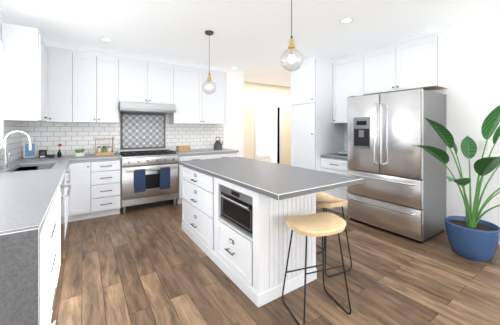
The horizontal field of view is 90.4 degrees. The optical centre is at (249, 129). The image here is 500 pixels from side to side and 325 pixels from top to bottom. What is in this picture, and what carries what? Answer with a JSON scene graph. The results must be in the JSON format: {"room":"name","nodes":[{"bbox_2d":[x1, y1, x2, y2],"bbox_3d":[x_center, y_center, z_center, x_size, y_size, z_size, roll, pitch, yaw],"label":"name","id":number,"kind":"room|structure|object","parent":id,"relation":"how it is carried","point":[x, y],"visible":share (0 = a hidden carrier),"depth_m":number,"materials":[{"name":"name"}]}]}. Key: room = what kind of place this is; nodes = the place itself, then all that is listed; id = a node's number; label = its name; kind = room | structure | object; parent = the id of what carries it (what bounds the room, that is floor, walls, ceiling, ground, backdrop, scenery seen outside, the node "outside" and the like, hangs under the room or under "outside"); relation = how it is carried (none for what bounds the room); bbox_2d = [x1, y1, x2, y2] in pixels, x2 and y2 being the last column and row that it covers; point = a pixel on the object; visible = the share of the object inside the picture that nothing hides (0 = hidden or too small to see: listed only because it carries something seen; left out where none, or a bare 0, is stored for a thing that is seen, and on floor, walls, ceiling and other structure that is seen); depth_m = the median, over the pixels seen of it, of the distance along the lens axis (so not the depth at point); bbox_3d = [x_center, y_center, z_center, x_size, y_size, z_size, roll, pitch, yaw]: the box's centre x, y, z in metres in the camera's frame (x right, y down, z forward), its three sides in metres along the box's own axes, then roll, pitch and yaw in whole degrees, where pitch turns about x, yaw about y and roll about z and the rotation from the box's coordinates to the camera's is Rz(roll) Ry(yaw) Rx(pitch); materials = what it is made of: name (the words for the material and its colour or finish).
{"room":"kitchen","nodes":[
{"label":"kitchen","id":0,"kind":"room"},
{"bbox_2d":[0,8,10,41],"bbox_3d":[-1.374,-0.017,0.522,0.120,2.740,7.920,0,0,-34],"label":"wall","id":1,"kind":"structure","parent":0,"point":[3,18],"depth_m":2.88,"materials":[{"name":"white paint"}]},
{"bbox_2d":[0,40,3,154],"bbox_3d":[-2.419,-0.347,2.217,0.030,1.260,1.520,0,0,-34],"label":"window","id":2,"kind":"structure","parent":1,"relation":"in","point":[1,98],"depth_m":2.79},
{"bbox_2d":[0,120,20,166],"bbox_3d":[-2.449,0.168,2.241,0.006,0.570,3.613,0,0,-34],"label":"backsplash","id":3,"kind":"structure","parent":1,"relation":"attached to","point":[14,145],"depth_m":3.30,"materials":[{"name":"tile"}]},
{"bbox_2d":[2,23,47,121],"bbox_3d":[-2.899,-0.667,3.252,0.368,1.120,0.715,0,0,-34],"label":"upper cabinet","id":4,"kind":"object","parent":1,"relation":"attached to","point":[25,74],"visible":1,"depth_m":2.97,"materials":[{"name":"white wood"}]},
{"bbox_2d":[44,41,243,156],"bbox_3d":[-1.841,-0.017,4.903,3.980,2.740,0.120,0,0,-34],"label":"wall","id":5,"kind":"structure","parent":0,"point":[234,133],"depth_m":5.76,"materials":[{"name":"white paint"}]},
{"bbox_2d":[46,46,73,121],"bbox_3d":[-2.955,-0.667,3.869,0.317,1.120,0.343,0,0,-34],"label":"upper cabinet","id":6,"kind":"object","parent":5,"relation":"attached to","point":[60,60],"depth_m":3.74,"materials":[{"name":"white wood"}]},
{"bbox_2d":[74,50,117,122],"bbox_3d":[-2.560,-0.667,4.133,0.633,1.120,0.343,0,0,-34],"label":"upper cabinet","id":7,"kind":"object","parent":5,"relation":"attached to","point":[86,87],"depth_m":3.98,"materials":[{"name":"white wood"}]},
{"bbox_2d":[21,112,223,157],"bbox_3d":[-2.027,-0.012,4.697,3.438,0.930,0.014,0,0,-34],"label":"backsplash","id":8,"kind":"structure","parent":5,"relation":"attached to","point":[139,130],"depth_m":4.52,"materials":[{"name":"tile"}]},
{"bbox_2d":[118,56,173,123],"bbox_3d":[-1.915,-0.667,4.565,0.920,1.120,0.343,0,0,-34],"label":"upper cabinet","id":9,"kind":"object","parent":5,"relation":"attached to","point":[139,81],"depth_m":4.40,"materials":[{"name":"white wood"}]},
{"bbox_2d":[119,102,175,113],"bbox_3d":[-1.865,-0.377,4.489,0.912,0.150,0.480,0,0,-34],"label":"range hood","id":10,"kind":"object","parent":9,"relation":"attached to","point":[130,107],"visible":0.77,"depth_m":4.31,"materials":[{"name":"silver metal"}]},
{"bbox_2d":[174,64,226,123],"bbox_3d":[-1.059,-0.667,5.138,1.140,1.120,0.343,0,0,-34],"label":"upper cabinet","id":11,"kind":"object","parent":5,"relation":"attached to","point":[192,104],"depth_m":4.96,"materials":[{"name":"white wood"}]},
{"bbox_2d":[0,0,499,86],"bbox_3d":[1.251,-1.437,5.480,10.200,0.100,13.400,0,0,-34],"label":"ceiling","id":12,"kind":"structure","parent":0,"point":[250,38],"depth_m":3.32,"materials":[{"name":"white paint"}]},
{"bbox_2d":[100,37,111,40],"bbox_3d":[-2.213,-1.384,3.823,0.170,0.005,0.170,0,0,-34],"label":"recessed light","id":13,"kind":"object","parent":12,"relation":"in","point":[105,38],"visible":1,"depth_m":3.82,"materials":[{"name":"white plastic"}]},
{"bbox_2d":[202,30,215,93],"bbox_3d":[-0.582,-0.942,3.543,0.200,0.890,0.200,0,0,-34],"label":"pendant light","id":14,"kind":"object","parent":12,"relation":"hanging from","point":[209,32],"visible":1,"depth_m":3.52,"materials":[{"name":"clear glass"}]},
{"bbox_2d":[280,0,302,71],"bbox_3d":[0.359,-0.942,2.139,0.200,0.890,0.200,0,0,-34],"label":"pendant light","id":15,"kind":"object","parent":12,"relation":"hanging from","point":[291,57],"visible":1,"depth_m":2.12,"materials":[{"name":"clear glass"}]},
{"bbox_2d":[339,17,352,22],"bbox_3d":[1.225,-1.384,3.164,0.170,0.005,0.170,0,0,-34],"label":"recessed light","id":16,"kind":"object","parent":12,"relation":"in","point":[346,20],"visible":1,"depth_m":3.16,"materials":[{"name":"white plastic"}]},
{"bbox_2d":[257,106,276,162],"bbox_3d":[0.801,-0.017,10.017,0.100,2.740,3.360,0,0,-34],"label":"wall","id":17,"kind":"structure","parent":0,"point":[266,129],"depth_m":10.06,"materials":[{"name":"white paint"}]},
{"bbox_2d":[244,81,290,165],"bbox_3d":[1.187,-0.017,8.181,7.100,2.740,0.120,0,0,-34],"label":"wall","id":18,"kind":"structure","parent":0,"point":[265,93],"depth_m":7.68,"materials":[{"name":"beige paint"}]},
{"bbox_2d":[254,103,281,163],"bbox_3d":[0.544,0.285,7.740,1.070,2.135,0.138,0,0,-34],"label":"door frame","id":19,"kind":"structure","parent":18,"relation":"attached to","point":[279,118],"depth_m":7.95,"materials":[{"name":"white wood"}]},
{"bbox_2d":[50,200,499,324],"bbox_3d":[1.251,1.403,5.480,10.200,0.100,13.400,0,0,-34],"label":"floor","id":20,"kind":"structure","parent":0,"point":[153,263],"depth_m":2.19,"materials":[{"name":"brown wood"}]},
{"bbox_2d":[0,192,55,324],"bbox_3d":[-1.361,0.893,1.181,0.624,0.920,0.641,0,0,-34],"label":"base cabinet","id":21,"kind":"object","parent":20,"relation":"on","point":[34,206],"depth_m":1.08,"materials":[{"name":"grey stone"}]},
{"bbox_2d":[0,176,63,287],"bbox_3d":[-1.748,0.893,1.758,0.624,0.920,0.749,0,0,-34],"label":"base cabinet","id":22,"kind":"object","parent":20,"relation":"on","point":[35,185],"depth_m":1.98,"materials":[{"name":"grey stone"}]},
{"bbox_2d":[0,168,67,241],"bbox_3d":[-2.123,0.893,2.318,0.624,0.920,0.599,0,0,-34],"label":"base cabinet","id":23,"kind":"object","parent":20,"relation":"on","point":[24,173],"depth_m":2.54,"materials":[{"name":"grey stone"}]},
{"bbox_2d":[0,160,70,217],"bbox_3d":[-2.513,0.893,2.900,0.624,0.920,0.802,0,0,-34],"label":"base cabinet","id":24,"kind":"object","parent":20,"relation":"on","point":[56,163],"depth_m":3.13,"materials":[{"name":"grey stone"}]},
{"bbox_2d":[2,131,31,168],"bbox_3d":[-2.652,0.224,2.837,0.257,0.418,0.110,0,0,-34],"label":"faucet","id":25,"kind":"object","parent":24,"relation":"on","point":[5,161],"visible":1,"depth_m":2.76,"materials":[{"name":"silver metal"}]},
{"bbox_2d":[11,157,70,162],"bbox_3d":[-3.028,0.913,3.638,0.591,0.880,0.641,0,0,-34],"label":"base cabinet","id":26,"kind":"object","parent":20,"relation":"on","point":[37,158],"depth_m":3.55,"materials":[{"name":"grey stone"}]},
{"bbox_2d":[23,142,36,157],"bbox_3d":[-3.312,0.313,3.740,0.150,0.237,0.044,0,0,-34],"label":"photo frame","id":27,"kind":"object","parent":26,"relation":"on","point":[27,153],"visible":0.81,"depth_m":3.73,"materials":[{"name":"white plastic"}]},
{"bbox_2d":[39,150,46,157],"bbox_3d":[-3.127,0.372,3.750,0.090,0.120,0.084,0,0,-34],"label":"speaker","id":28,"kind":"object","parent":26,"relation":"on","point":[42,153],"visible":0.96,"depth_m":3.72},
{"bbox_2d":[57,144,61,156],"bbox_3d":[-2.939,0.329,3.830,0.059,0.206,0.060,0,0,23],"label":"vase","id":29,"kind":"object","parent":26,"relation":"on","point":[59,153],"depth_m":3.82,"materials":[{"name":"black glass"}]},
{"bbox_2d":[68,153,120,221],"bbox_3d":[-2.500,0.913,3.992,0.681,0.880,0.641,0,0,-34],"label":"base cabinet","id":30,"kind":"object","parent":20,"relation":"on","point":[95,184],"depth_m":3.73,"materials":[{"name":"white wood"}]},
{"bbox_2d":[75,149,84,156],"bbox_3d":[-2.724,0.373,3.974,0.126,0.118,0.070,0,0,-34],"label":"planter","id":31,"kind":"object","parent":30,"relation":"on","point":[79,152],"visible":1,"depth_m":3.95,"materials":[{"name":"white ceramic"}]},
{"bbox_2d":[95,137,113,155],"bbox_3d":[-2.441,0.282,4.164,0.260,0.300,0.160,0,0,-34],"label":"caddy","id":32,"kind":"object","parent":30,"relation":"on","point":[108,151],"visible":1,"depth_m":4.14,"materials":[{"name":"brown wood"}]},
{"bbox_2d":[117,148,178,213],"bbox_3d":[-1.798,0.861,4.390,0.908,0.985,0.719,0,0,-34],"label":"range","id":33,"kind":"object","parent":20,"relation":"on","point":[149,175],"visible":1,"depth_m":4.15,"materials":[{"name":"silver metal"}]},
{"bbox_2d":[172,148,238,203],"bbox_3d":[-0.923,0.893,5.028,1.236,0.920,0.678,0,0,-34],"label":"base cabinet","id":34,"kind":"object","parent":20,"relation":"on","point":[198,154],"visible":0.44,"depth_m":4.67,"materials":[{"name":"grey stone"}]},
{"bbox_2d":[176,145,190,151],"bbox_3d":[-1.305,0.380,4.876,0.240,0.105,0.150,0,0,-34],"label":"crate","id":35,"kind":"object","parent":34,"relation":"on","point":[183,148],"visible":1,"depth_m":4.81,"materials":[{"name":"brown wood"}]},
{"bbox_2d":[214,137,222,149],"bbox_3d":[-0.655,0.294,5.287,0.240,0.276,0.183,0,0,-34],"label":"kettle","id":36,"kind":"object","parent":34,"relation":"on","point":[217,145],"visible":1,"depth_m":5.21,"materials":[{"name":"black metal"}]},
{"bbox_2d":[257,151,270,161],"bbox_3d":[-0.371,0.878,9.449,1.580,0.950,1.900,0,0,-34],"label":"bed","id":37,"kind":"object","parent":20,"relation":"on","point":[263,156],"visible":0.04,"depth_m":8.99,"materials":[{"name":"white fabric"}]},
{"bbox_2d":[179,157,362,307],"bbox_3d":[0.006,0.893,2.769,0.986,0.920,2.080,0,0,-34],"label":"kitchen island","id":38,"kind":"object","parent":20,"relation":"on","point":[236,212],"visible":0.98,"depth_m":2.14,"materials":[{"name":"white wood"}]},
{"bbox_2d":[282,212,350,324],"bbox_3d":[0.489,1.014,1.872,0.430,0.678,0.330,0,0,-19],"label":"stool","id":39,"kind":"object","parent":20,"relation":"on","point":[320,224],"visible":1,"depth_m":1.81,"materials":[{"name":"brown wood"}]},
{"bbox_2d":[291,56,344,208],"bbox_3d":[1.250,0.063,4.625,0.838,2.580,0.580,0,0,-34],"label":"pantry","id":40,"kind":"object","parent":20,"relation":"on","point":[316,132],"visible":0.73,"depth_m":4.35,"materials":[{"name":"white wood"}]},
{"bbox_2d":[316,192,351,276],"bbox_3d":[0.755,1.014,2.500,0.330,0.678,0.430,0,0,-24],"label":"stool","id":41,"kind":"object","parent":20,"relation":"on","point":[324,200],"visible":0.71,"depth_m":2.39,"materials":[{"name":"brown wood"}]},
{"bbox_2d":[321,153,348,214],"bbox_3d":[1.631,0.893,4.181,0.698,0.920,0.574,0,0,-34],"label":"base cabinet","id":42,"kind":"object","parent":20,"relation":"on","point":[335,163],"visible":0.29,"depth_m":4.00,"materials":[{"name":"white wood"}]},
{"bbox_2d":[338,150,346,155],"bbox_3d":[1.620,0.398,4.138,0.180,0.068,0.240,0,0,-42],"label":"books","id":43,"kind":"object","parent":42,"relation":"on","point":[343,152],"visible":0.58,"depth_m":4.11,"materials":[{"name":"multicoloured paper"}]},
{"bbox_2d":[347,88,445,243],"bbox_3d":[2.005,0.432,3.482,0.821,1.842,0.976,0,0,-34],"label":"fridge","id":44,"kind":"object","parent":20,"relation":"on","point":[400,191],"visible":1,"depth_m":3.16,"materials":[{"name":"silver metal"}]},
{"bbox_2d":[412,105,499,261],"bbox_3d":[2.334,0.531,2.389,1.284,1.643,0.960,0,0,-34],"label":"plant","id":45,"kind":"object","parent":20,"relation":"on","point":[472,235],"visible":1,"depth_m":2.57,"materials":[{"name":"green plant"}]},
{"bbox_2d":[329,11,499,229],"bbox_3d":[3.198,-0.017,2.590,0.120,2.740,6.270,0,0,-34],"label":"wall","id":46,"kind":"structure","parent":0,"point":[472,91],"depth_m":3.11,"materials":[{"name":"white paint"}]},
{"bbox_2d":[345,123,346,150],"bbox_3d":[1.927,0.168,4.374,0.006,0.570,0.570,0,0,-34],"label":"backsplash","id":47,"kind":"structure","parent":46,"relation":"attached to","point":[345,136],"depth_m":4.59,"materials":[{"name":"tile"}]},
{"bbox_2d":[333,53,360,122],"bbox_3d":[1.780,-0.667,4.277,0.343,1.120,0.580,0,0,-34],"label":"upper cabinet","id":48,"kind":"object","parent":46,"relation":"attached to","point":[347,70],"depth_m":4.23,"materials":[{"name":"white wood"}]},
{"bbox_2d":[361,32,447,94],"bbox_3d":[2.217,-0.667,3.625,0.343,1.120,0.990,0,0,-34],"label":"upper cabinet","id":49,"kind":"object","parent":46,"relation":"attached to","point":[419,62],"depth_m":3.41,"materials":[{"name":"white wood"}]},
{"bbox_2d":[479,140,487,149],"bbox_3d":[2.834,0.193,3.014,0.010,0.120,0.080,0,0,-34],"label":"switch plate","id":50,"kind":"object","parent":46,"relation":"attached to","point":[482,144],"visible":0.88,"depth_m":3.02,"materials":[{"name":"white plastic"}]}
]}

